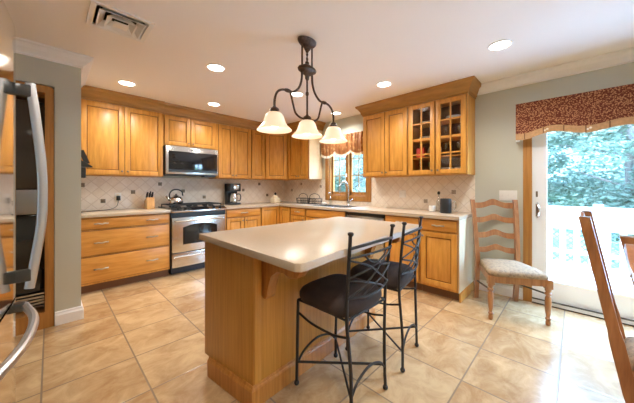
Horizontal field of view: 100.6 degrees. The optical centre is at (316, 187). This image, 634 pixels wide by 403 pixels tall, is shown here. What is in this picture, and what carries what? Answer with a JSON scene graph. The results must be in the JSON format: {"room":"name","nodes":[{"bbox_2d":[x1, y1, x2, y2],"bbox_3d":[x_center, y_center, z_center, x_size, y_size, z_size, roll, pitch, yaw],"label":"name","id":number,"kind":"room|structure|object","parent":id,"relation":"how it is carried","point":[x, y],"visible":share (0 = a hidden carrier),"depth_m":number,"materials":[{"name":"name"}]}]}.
{"room":"kitchen","nodes":[
{"label":"kitchen","id":0,"kind":"room"},
{"bbox_2d":[16,53,80,323],"bbox_3d":[-3.057,0.005,2.487,1.275,2.433,1.153,0,0,45],"label":"wall","id":1,"kind":"structure","parent":0,"point":[65,80],"depth_m":2.37,"materials":[{"name":"grey paint"}]},
{"bbox_2d":[16,37,93,86],"bbox_3d":[-2.833,-1.158,2.326,0.900,0.105,1.238,0,0,45],"label":"trim","id":2,"kind":"structure","parent":1,"relation":"attached to","point":[26,47],"depth_m":2.30,"materials":[{"name":"white paint"}]},
{"bbox_2d":[55,301,83,325],"bbox_3d":[-2.476,1.162,2.614,0.663,0.120,0.192,0,0,45],"label":"baseboard","id":3,"kind":"structure","parent":1,"relation":"attached to","point":[75,313],"depth_m":2.38,"materials":[{"name":"white paint"}]},
{"bbox_2d":[81,150,92,177],"bbox_3d":[-2.684,-0.270,3.032,0.100,0.323,0.144,0,0,45],"label":"telephone","id":4,"kind":"object","parent":1,"relation":"attached to","point":[85,163],"visible":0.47,"depth_m":3.02,"materials":[{"name":"black plastic"}]},
{"bbox_2d":[81,98,281,210],"bbox_3d":[-3.146,0.005,3.390,0.120,2.433,7.055,0,0,45],"label":"wall","id":5,"kind":"structure","parent":0,"point":[81,98],"depth_m":4.24,"materials":[{"name":"grey paint"}]},
{"bbox_2d":[81,85,164,176],"bbox_3d":[-2.623,-0.679,3.529,0.423,1.059,0.933,0,0,45],"label":"upper cabinet","id":6,"kind":"object","parent":5,"relation":"attached to","point":[116,140],"depth_m":3.40,"materials":[{"name":"brown wood"}]},
{"bbox_2d":[81,176,284,210],"bbox_3d":[-1.903,0.106,4.554,0.014,0.511,3.410,0,0,45],"label":"backsplash","id":7,"kind":"structure","parent":5,"relation":"attached to","point":[97,192],"depth_m":4.05,"materials":[{"name":"tile"}]},
{"bbox_2d":[163,114,215,149],"bbox_3d":[-2.042,-0.837,4.170,0.353,0.453,0.783,0,0,45],"label":"upper cabinet","id":8,"kind":"object","parent":5,"relation":"attached to","point":[177,131],"visible":0.96,"depth_m":4.03,"materials":[{"name":"brown wood"}]},
{"bbox_2d":[163,145,217,177],"bbox_3d":[-2.023,-0.384,4.149,0.406,0.443,0.768,0,0,45],"label":"microwave","id":9,"kind":"object","parent":8,"relation":"attached to","point":[177,160],"visible":0.92,"depth_m":3.97,"materials":[{"name":"silver metal"}]},
{"bbox_2d":[163,102,325,131],"bbox_3d":[-1.128,-1.137,4.583,2.635,0.145,0.743,0,0,-23],"label":"crown molding","id":10,"kind":"structure","parent":8,"relation":"attached to","point":[170,109],"depth_m":4.32,"materials":[{"name":"brown wood"}]},
{"bbox_2d":[209,123,250,178],"bbox_3d":[-1.535,-0.607,4.684,0.353,0.913,0.650,0,0,45],"label":"upper cabinet","id":11,"kind":"object","parent":5,"relation":"attached to","point":[233,144],"visible":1,"depth_m":4.56,"materials":[{"name":"brown wood"}]},
{"bbox_2d":[244,130,264,179],"bbox_3d":[-1.208,-0.607,5.035,0.326,0.913,0.298,0,0,45],"label":"upper cabinet","id":12,"kind":"object","parent":5,"relation":"attached to","point":[257,138],"visible":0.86,"depth_m":4.92,"materials":[{"name":"brown wood"}]},
{"bbox_2d":[264,133,287,179],"bbox_3d":[-0.770,-0.607,5.324,0.544,0.913,0.719,0,0,45],"label":"upper cabinet","id":13,"kind":"object","parent":5,"relation":"attached to","point":[276,145],"visible":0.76,"depth_m":5.07,"materials":[{"name":"brown wood"}]},
{"bbox_2d":[3,0,633,123],"bbox_3d":[-0.268,-1.286,0.555,8.200,0.150,7.055,0,0,45],"label":"ceiling","id":14,"kind":"structure","parent":0,"point":[413,45],"depth_m":2.23,"materials":[{"name":"white paint"}]},
{"bbox_2d":[86,0,154,42],"bbox_3d":[-1.445,-1.270,1.935,0.345,0.174,0.360,0,0,45],"label":"ceiling vent","id":15,"kind":"object","parent":14,"relation":"in","point":[100,15],"visible":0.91,"depth_m":1.92,"materials":[{"name":"white metal"}]},
{"bbox_2d":[117,80,135,86],"bbox_3d":[-2.207,-1.206,3.054,0.184,0.009,0.184,0,0,45],"label":"recessed light","id":16,"kind":"object","parent":14,"relation":"in","point":[122,82],"visible":1,"depth_m":3.05,"materials":[{"name":"white paint"}]},
{"bbox_2d":[207,102,220,105],"bbox_3d":[-1.497,-1.206,3.824,0.184,0.009,0.184,0,0,45],"label":"recessed light","id":17,"kind":"object","parent":14,"relation":"in","point":[208,103],"visible":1,"depth_m":3.82,"materials":[{"name":"white paint"}]},
{"bbox_2d":[206,63,225,71],"bbox_3d":[-1.021,-1.206,2.658,0.184,0.009,0.184,0,0,45],"label":"recessed light","id":18,"kind":"object","parent":14,"relation":"in","point":[214,67],"visible":1,"depth_m":2.65,"materials":[{"name":"white paint"}]},
{"bbox_2d":[292,92,303,96],"bbox_3d":[-0.260,-1.206,3.414,0.184,0.009,0.184,0,0,45],"label":"recessed light","id":19,"kind":"object","parent":14,"relation":"in","point":[296,94],"visible":0.8,"depth_m":3.42,"materials":[{"name":"white paint"}]},
{"bbox_2d":[257,35,346,143],"bbox_3d":[-0.081,-0.814,2.169,0.256,0.792,0.916,0,0,45],"label":"pendant light","id":20,"kind":"object","parent":14,"relation":"hanging from","point":[274,122],"visible":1,"depth_m":2.12,"materials":[{"name":"white glass"}]},
{"bbox_2d":[270,106,278,111],"bbox_3d":[-0.313,-0.571,1.934,0.071,0.055,0.072,0,0,45],"label":"socket","id":21,"kind":"object","parent":20,"relation":"attached to","point":[273,109],"depth_m":1.91,"materials":[{"name":"brown metal"}]},
{"bbox_2d":[303,114,310,119],"bbox_3d":[-0.081,-0.571,2.169,0.071,0.055,0.072,0,0,45],"label":"socket","id":22,"kind":"object","parent":20,"relation":"attached to","point":[307,117],"depth_m":2.14,"materials":[{"name":"brown metal"}]},
{"bbox_2d":[376,81,391,87],"bbox_3d":[0.786,-1.206,3.083,0.184,0.009,0.184,0,0,45],"label":"recessed light","id":23,"kind":"object","parent":14,"relation":"in","point":[382,84],"visible":1,"depth_m":3.08,"materials":[{"name":"white paint"}]},
{"bbox_2d":[487,39,512,50],"bbox_3d":[1.557,-1.206,2.238,0.184,0.009,0.184,0,0,45],"label":"recessed light","id":24,"kind":"object","parent":14,"relation":"in","point":[499,45],"visible":1,"depth_m":2.23,"materials":[{"name":"white paint"}]},
{"bbox_2d":[16,267,633,402],"bbox_3d":[-0.268,1.282,0.555,8.200,0.120,7.055,0,0,45],"label":"floor","id":25,"kind":"structure","parent":0,"point":[141,341],"depth_m":1.91,"materials":[{"name":"tile"}]},
{"bbox_2d":[0,0,47,402],"bbox_3d":[-1.071,0.322,0.431,0.818,1.799,0.840,0,0,-41],"label":"refrigerator","id":26,"kind":"object","parent":25,"relation":"on","point":[10,353],"visible":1,"depth_m":0.86,"materials":[{"name":"silver metal"}]},
{"bbox_2d":[15,80,53,335],"bbox_3d":[-2.830,0.172,2.152,0.502,2.099,0.954,0,0,45],"label":"oven tower","id":27,"kind":"object","parent":25,"relation":"on","point":[41,297],"visible":0.56,"depth_m":2.29,"materials":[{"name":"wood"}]},
{"bbox_2d":[81,213,169,293],"bbox_3d":[-2.537,0.784,3.454,0.634,0.873,0.946,0,0,45],"label":"base cabinet","id":28,"kind":"object","parent":25,"relation":"on","point":[115,250],"visible":0.91,"depth_m":3.23,"materials":[{"name":"brown wood"}]},
{"bbox_2d":[81,208,170,217],"bbox_3d":[-2.542,0.327,3.458,0.625,0.038,0.948,0,0,45],"label":"countertop","id":29,"kind":"structure","parent":28,"relation":"on","point":[139,211],"depth_m":3.33,"materials":[{"name":"beige stone"}]},
{"bbox_2d":[81,196,120,212],"bbox_3d":[-2.767,0.100,3.332,0.086,0.406,0.689,0,0,-1],"label":"power cord","id":30,"kind":"object","parent":29,"relation":"on","point":[118,198],"visible":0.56,"depth_m":3.63,"materials":[{"name":"black plastic"}]},
{"bbox_2d":[144,191,154,208],"bbox_3d":[-2.401,0.181,3.776,0.149,0.252,0.100,0,0,45],"label":"knife block","id":31,"kind":"object","parent":29,"relation":"on","point":[149,202],"visible":0.98,"depth_m":3.75,"materials":[{"name":"brown wood"}]},
{"bbox_2d":[158,202,226,274],"bbox_3d":[-1.904,0.736,4.053,0.691,0.971,0.786,0,0,45],"label":"range","id":32,"kind":"object","parent":25,"relation":"on","point":[187,220],"visible":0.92,"depth_m":3.78,"materials":[{"name":"silver metal"}]},
{"bbox_2d":[165,189,182,203],"bbox_3d":[-2.138,0.136,3.966,0.222,0.226,0.199,0,0,-13],"label":"kettle","id":33,"kind":"object","parent":32,"relation":"on","point":[175,199],"visible":0.99,"depth_m":3.90,"materials":[{"name":"silver metal"}]},
{"bbox_2d":[158,204,216,209],"bbox_3d":[-1.956,0.303,4.104,0.545,0.026,0.786,0,0,45],"label":"cooktop","id":34,"kind":"object","parent":32,"relation":"in","point":[168,207],"depth_m":3.96,"materials":[{"name":"black metal"}]},
{"bbox_2d":[225,207,260,229],"bbox_3d":[-1.414,0.784,4.594,0.634,0.873,0.660,0,0,45],"label":"base cabinet","id":35,"kind":"object","parent":25,"relation":"on","point":[239,218],"visible":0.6,"depth_m":4.37,"materials":[{"name":"brown wood"}]},
{"bbox_2d":[219,201,471,220],"bbox_3d":[0.020,0.327,3.879,3.684,0.038,1.655,0,0,45],"label":"countertop","id":36,"kind":"structure","parent":35,"relation":"on","point":[457,216],"depth_m":3.65,"materials":[{"name":"beige stone"}]},
{"bbox_2d":[225,183,240,204],"bbox_3d":[-1.493,0.120,4.695,0.224,0.375,0.224,0,0,45],"label":"coffee maker","id":37,"kind":"object","parent":36,"relation":"on","point":[231,189],"visible":1,"depth_m":4.62,"materials":[{"name":"black plastic"}]},
{"bbox_2d":[270,192,279,202],"bbox_3d":[-0.831,0.205,5.255,0.150,0.205,0.150,0,0,45],"label":"ceramic jar","id":38,"kind":"object","parent":36,"relation":"on","point":[275,199],"visible":1,"depth_m":5.20,"materials":[{"name":"beige ceramic"}]},
{"bbox_2d":[296,193,309,203],"bbox_3d":[-0.264,0.209,5.033,0.260,0.194,0.208,0,0,45],"label":"wire basket","id":39,"kind":"object","parent":36,"relation":"on","point":[304,200],"visible":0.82,"depth_m":5.00,"materials":[{"name":"grey metal"}]},
{"bbox_2d":[307,193,321,203],"bbox_3d":[-0.043,0.209,4.815,0.280,0.194,0.208,0,0,45],"label":"wire basket","id":40,"kind":"object","parent":36,"relation":"on","point":[313,199],"visible":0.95,"depth_m":4.80,"materials":[{"name":"grey metal"}]},
{"bbox_2d":[311,204,359,216],"bbox_3d":[0.293,0.398,4.316,0.724,0.184,0.384,0,0,45],"label":"sink","id":41,"kind":"object","parent":36,"relation":"in","point":[325,205],"visible":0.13,"depth_m":4.41,"materials":[{"name":"silver metal"}]},
{"bbox_2d":[339,181,351,205],"bbox_3d":[0.468,0.099,4.407,0.236,0.418,0.105,0,0,-9],"label":"faucet","id":42,"kind":"object","parent":36,"relation":"on","point":[348,200],"visible":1,"depth_m":4.42,"materials":[{"name":"silver metal"}]},
{"bbox_2d":[429,205,435,211],"bbox_3d":[1.460,0.270,3.334,0.084,0.075,0.084,0,0,45],"label":"cup","id":43,"kind":"object","parent":36,"relation":"on","point":[432,208],"visible":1,"depth_m":3.30,"materials":[{"name":"white ceramic"}]},
{"bbox_2d":[440,198,456,212],"bbox_3d":[1.564,0.222,3.141,0.175,0.172,0.126,0,0,45],"label":"mug","id":44,"kind":"object","parent":36,"relation":"on","point":[445,203],"visible":1,"depth_m":3.11,"materials":[{"name":"black ceramic"}]},
{"bbox_2d":[261,206,290,225],"bbox_3d":[-0.735,0.784,5.088,0.907,0.873,0.988,0,0,45],"label":"base cabinet","id":45,"kind":"object","parent":25,"relation":"on","point":[271,215],"visible":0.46,"depth_m":4.79,"materials":[{"name":"brown wood"}]},
{"bbox_2d":[290,207,313,221],"bbox_3d":[-0.143,0.784,4.754,0.398,0.873,0.634,0,0,45],"label":"base cabinet","id":46,"kind":"object","parent":25,"relation":"on","point":[297,214],"visible":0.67,"depth_m":4.55,"materials":[{"name":"brown wood"}]},
{"bbox_2d":[199,216,418,402],"bbox_3d":[0.079,0.764,1.919,1.000,0.913,1.455,0,0,45],"label":"kitchen island","id":47,"kind":"object","parent":25,"relation":"on","point":[255,277],"visible":0.81,"depth_m":1.60,"materials":[{"name":"brown wood"}]},
{"bbox_2d":[199,216,418,271],"bbox_3d":[0.079,0.327,1.919,1.000,0.038,1.455,0,0,45],"label":"island countertop","id":48,"kind":"structure","parent":47,"relation":"on","point":[300,246],"depth_m":1.58,"materials":[{"name":"beige stone"}]},
{"bbox_2d":[306,209,345,219],"bbox_3d":[0.311,0.790,4.313,0.860,0.861,0.624,0,0,45],"label":"base cabinet","id":49,"kind":"object","parent":25,"relation":"on","point":[317,214],"visible":0.12,"depth_m":4.15,"materials":[{"name":"brown wood"}]},
{"bbox_2d":[294,224,394,402],"bbox_3d":[0.171,0.723,1.600,0.490,0.998,0.452,0,0,45],"label":"bar stool","id":50,"kind":"object","parent":25,"relation":"on","point":[341,296],"visible":1,"depth_m":1.49,"materials":[{"name":"black metal"}]},
{"bbox_2d":[299,274,381,317],"bbox_3d":[0.145,0.642,1.619,0.412,0.110,0.422,0,0,45],"label":"seat cushion","id":51,"kind":"object","parent":50,"relation":"on","point":[326,294],"depth_m":1.49,"materials":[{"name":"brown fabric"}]},
{"bbox_2d":[347,212,384,259],"bbox_3d":[0.830,0.787,3.783,0.611,0.867,0.634,0,0,45],"label":"dishwasher","id":52,"kind":"object","parent":25,"relation":"on","point":[381,217],"visible":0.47,"depth_m":3.48,"materials":[{"name":"black plastic"}]},
{"bbox_2d":[345,216,422,372],"bbox_3d":[0.523,0.723,1.989,0.490,0.998,0.452,0,0,36],"label":"bar stool","id":53,"kind":"object","parent":25,"relation":"on","point":[400,274],"visible":0.82,"depth_m":1.85,"materials":[{"name":"black metal"}]},
{"bbox_2d":[350,259,413,288],"bbox_3d":[0.494,0.642,2.003,0.412,0.110,0.422,0,0,36],"label":"seat cushion","id":54,"kind":"object","parent":53,"relation":"on","point":[396,280],"depth_m":1.87,"materials":[{"name":"brown fabric"}]},
{"bbox_2d":[385,215,422,289],"bbox_3d":[1.221,0.784,3.410,0.456,0.873,0.634,0,0,45],"label":"base cabinet","id":55,"kind":"object","parent":25,"relation":"on","point":[395,250],"visible":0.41,"depth_m":3.16,"materials":[{"name":"brown wood"}]},
{"bbox_2d":[420,217,473,302],"bbox_3d":[1.538,0.784,3.098,0.425,0.873,0.634,0,0,45],"label":"base cabinet","id":56,"kind":"object","parent":25,"relation":"on","point":[446,246],"visible":0.93,"depth_m":2.90,"materials":[{"name":"brown wood"}]},
{"bbox_2d":[470,199,552,325],"bbox_3d":[1.894,0.675,2.652,0.502,1.092,0.623,0,0,14],"label":"chair","id":57,"kind":"object","parent":25,"relation":"on","point":[503,271],"visible":1,"depth_m":2.71,"materials":[{"name":"antique pine wood"},{"name":"beige patterned fabric"}]},
{"bbox_2d":[578,211,633,402],"bbox_3d":[1.613,0.675,1.158,0.502,1.092,0.643,0,0,-43],"label":"chair","id":58,"kind":"object","parent":25,"relation":"on","point":[622,347],"visible":1,"depth_m":1.18,"materials":[{"name":"antique pine wood"},{"name":"patterned beige seat fabric"}]},
{"bbox_2d":[619,235,633,287],"bbox_3d":[0.929,0.675,0.371,0.502,1.092,0.643,0,0,-43],"label":"chair","id":59,"kind":"object","parent":25,"relation":"on","point":[627,241],"visible":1,"depth_m":0.63,"materials":[{"name":"brown wood"}]},
{"bbox_2d":[287,62,633,287],"bbox_3d":[2.166,0.005,3.025,7.960,2.433,0.120,0,0,45],"label":"wall","id":60,"kind":"structure","parent":0,"point":[498,155],"depth_m":2.99,"materials":[{"name":"grey paint"}]},
{"bbox_2d":[288,130,321,179],"bbox_3d":[-0.249,-0.607,5.043,0.606,0.913,0.388,0,0,45],"label":"upper cabinet","id":61,"kind":"object","parent":60,"relation":"attached to","point":[304,155],"visible":0.75,"depth_m":4.88,"materials":[{"name":"brown wood"}]},
{"bbox_2d":[325,153,370,201],"bbox_3d":[0.545,-0.336,4.586,0.990,1.145,0.130,0,0,45],"label":"window","id":62,"kind":"structure","parent":60,"relation":"in","point":[330,162],"depth_m":4.57,"materials":[{"name":"brown wood"}]},
{"bbox_2d":[334,157,345,184],"bbox_3d":[0.409,-0.349,4.747,0.296,0.878,0.007,0,0,45],"label":"grille","id":63,"kind":"object","parent":62,"relation":"attached to","point":[334,157],"depth_m":4.75,"materials":[{"name":"white wood"}]},
{"bbox_2d":[321,131,362,158],"bbox_3d":[0.453,-0.715,4.529,1.030,0.387,0.094,0,0,45],"label":"window valance","id":64,"kind":"object","parent":62,"relation":"attached to","point":[354,144],"visible":0.66,"depth_m":4.45,"materials":[{"name":"orange fabric"}]},
{"bbox_2d":[352,155,362,191],"bbox_3d":[0.709,-0.349,4.453,0.296,0.878,0.007,0,0,45],"label":"grille","id":65,"kind":"object","parent":62,"relation":"attached to","point":[358,158],"depth_m":4.48,"materials":[{"name":"white wood"}]},
{"bbox_2d":[285,175,474,211],"bbox_3d":[0.600,0.079,4.472,3.678,0.456,0.014,0,0,45],"label":"backsplash","id":66,"kind":"structure","parent":60,"relation":"attached to","point":[421,192],"depth_m":3.78,"materials":[{"name":"tile"}]},
{"bbox_2d":[399,190,405,197],"bbox_3d":[1.242,0.097,3.826,0.100,0.105,0.016,0,0,45],"label":"switch plate","id":67,"kind":"object","parent":66,"relation":"attached to","point":[402,193],"visible":1,"depth_m":3.83,"materials":[{"name":"white plastic"}]},
{"bbox_2d":[363,107,416,177],"bbox_3d":[1.037,-0.607,3.801,0.710,0.913,0.353,0,0,45],"label":"upper cabinet","id":68,"kind":"object","parent":60,"relation":"attached to","point":[385,134],"visible":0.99,"depth_m":3.66,"materials":[{"name":"brown wood"}]},
{"bbox_2d":[355,76,481,116],"bbox_3d":[1.273,-1.137,3.541,1.588,0.145,0.394,0,0,45],"label":"crown molding","id":69,"kind":"structure","parent":68,"relation":"attached to","point":[471,85],"depth_m":3.26,"materials":[{"name":"brown wood"}]},
{"bbox_2d":[408,93,474,176],"bbox_3d":[1.541,-0.607,3.304,0.698,0.913,0.353,0,0,45],"label":"display cabinet","id":70,"kind":"object","parent":60,"relation":"attached to","point":[455,136],"visible":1,"depth_m":3.24,"materials":[{"name":"brown wood"}]},
{"bbox_2d":[416,147,425,157],"bbox_3d":[1.363,-0.451,3.451,0.100,0.130,0.060,0,0,45],"label":"box","id":71,"kind":"object","parent":70,"relation":"on","point":[418,150],"visible":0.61,"depth_m":3.43,"materials":[{"name":"red"}]},
{"bbox_2d":[413,116,460,128],"bbox_3d":[1.562,-0.817,3.326,0.660,0.016,0.272,0,0,45],"label":"shelf","id":72,"kind":"object","parent":70,"relation":"attached to","point":[454,122],"depth_m":3.34,"materials":[{"name":"brown wood"}]},
{"bbox_2d":[413,135,460,144],"bbox_3d":[1.562,-0.597,3.326,0.660,0.016,0.272,0,0,45],"label":"shelf","id":73,"kind":"object","parent":70,"relation":"attached to","point":[454,139],"depth_m":3.32,"materials":[{"name":"brown wood"}]},
{"bbox_2d":[413,154,460,160],"bbox_3d":[1.562,-0.377,3.326,0.660,0.016,0.272,0,0,45],"label":"shelf","id":74,"kind":"object","parent":70,"relation":"attached to","point":[454,157],"depth_m":3.35,"materials":[{"name":"brown wood"}]},
{"bbox_2d":[479,279,522,299],"bbox_3d":[2.078,1.162,3.015,0.448,0.120,0.018,0,0,45],"label":"baseboard","id":75,"kind":"structure","parent":60,"relation":"attached to","point":[506,290],"depth_m":2.99,"materials":[{"name":"white paint"}]},
{"bbox_2d":[499,190,516,200],"bbox_3d":[2.143,0.092,2.952,0.165,0.115,0.016,0,0,45],"label":"switch plate","id":76,"kind":"object","parent":60,"relation":"attached to","point":[506,195],"visible":0.94,"depth_m":2.95,"materials":[{"name":"white plastic"}]},
{"bbox_2d":[523,138,531,301],"bbox_3d":[2.945,0.160,2.159,1.985,2.125,0.019,0,0,45],"label":"trim","id":77,"kind":"structure","parent":60,"relation":"attached to","point":[527,143],"depth_m":2.82,"materials":[{"name":"brown wood"}]},
{"bbox_2d":[477,47,633,95],"bbox_3d":[3.412,-1.158,1.654,4.260,0.105,0.085,0,0,45],"label":"trim","id":78,"kind":"structure","parent":60,"relation":"attached to","point":[624,56],"depth_m":2.61,"materials":[{"name":"white paint"}]},
{"bbox_2d":[516,83,633,141],"bbox_3d":[2.962,-0.687,2.060,2.251,0.398,0.132,0,0,45],"label":"valance","id":79,"kind":"object","parent":60,"relation":"attached to","point":[596,110],"visible":1,"depth_m":2.48,"materials":[{"name":"red fabric"}]},
{"bbox_2d":[532,133,633,326],"bbox_3d":[2.974,0.197,2.189,1.835,2.050,0.178,0,0,45],"label":"door","id":80,"kind":"structure","parent":60,"relation":"in","point":[583,300],"depth_m":2.74,"materials":[{"name":"white plastic"}]},
{"label":"outside","id":81,"kind":"structure","parent":0,"visible":0},
{"bbox_2d":[547,263,633,295],"bbox_3d":[2.426,1.352,4.600,15.000,0.040,2.408,0,0,45],"label":"deck","id":82,"kind":"object","parent":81,"point":[620,283],"depth_m":3.88,"materials":[{"name":"white"}]},
{"bbox_2d":[547,204,633,274],"bbox_3d":[3.106,0.799,5.454,15.231,1.059,0.110,0,0,45],"label":"deck railing","id":83,"kind":"object","parent":82,"relation":"on","point":[604,220],"visible":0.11,"depth_m":4.22,"materials":[{"name":"white paint"}]},
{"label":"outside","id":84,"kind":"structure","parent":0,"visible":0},
{"bbox_2d":[552,232,619,268],"bbox_3d":[20.583,2.322,24.457,85.000,0.200,56.265,0,0,45],"label":"ground","id":85,"kind":"structure","parent":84,"point":[556,233],"depth_m":9.47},
{"bbox_2d":[335,154,365,191],"bbox_3d":[1.411,-1.009,12.126,3.954,6.511,4.002,0,0,30],"label":"tree","id":86,"kind":"object","parent":85,"relation":"on","point":[343,162],"visible":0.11,"depth_m":11.46,"materials":[{"name":"green plant"}]},
{"bbox_2d":[335,156,365,189],"bbox_3d":[2.903,-1.725,16.739,4.104,7.904,4.059,0,0,45],"label":"tree","id":87,"kind":"object","parent":85,"relation":"on","point":[335,156],"visible":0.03,"depth_m":16.10,"materials":[{"name":"green plant"}]},
{"bbox_2d":[335,141,624,233],"bbox_3d":[11.806,-3.936,28.727,67.500,12.275,22.500,0,0,45],"label":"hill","id":88,"kind":"structure","parent":85,"relation":"on","point":[570,150],"depth_m":13.70,"materials":[{"name":"green plant"}]},
{"bbox_2d":[547,133,605,224],"bbox_3d":[9.251,-1.900,10.877,3.550,8.255,4.210,0,0,25],"label":"tree","id":89,"kind":"object","parent":85,"relation":"on","point":[567,144],"visible":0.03,"depth_m":10.14,"materials":[{"name":"green plant"}]},
{"bbox_2d":[547,124,633,254],"bbox_3d":[7.324,-0.936,6.157,3.882,6.332,4.134,0,0,14],"label":"tree","id":90,"kind":"object","parent":85,"relation":"on","point":[607,194],"visible":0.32,"depth_m":6.43,"materials":[{"name":"green plant"}]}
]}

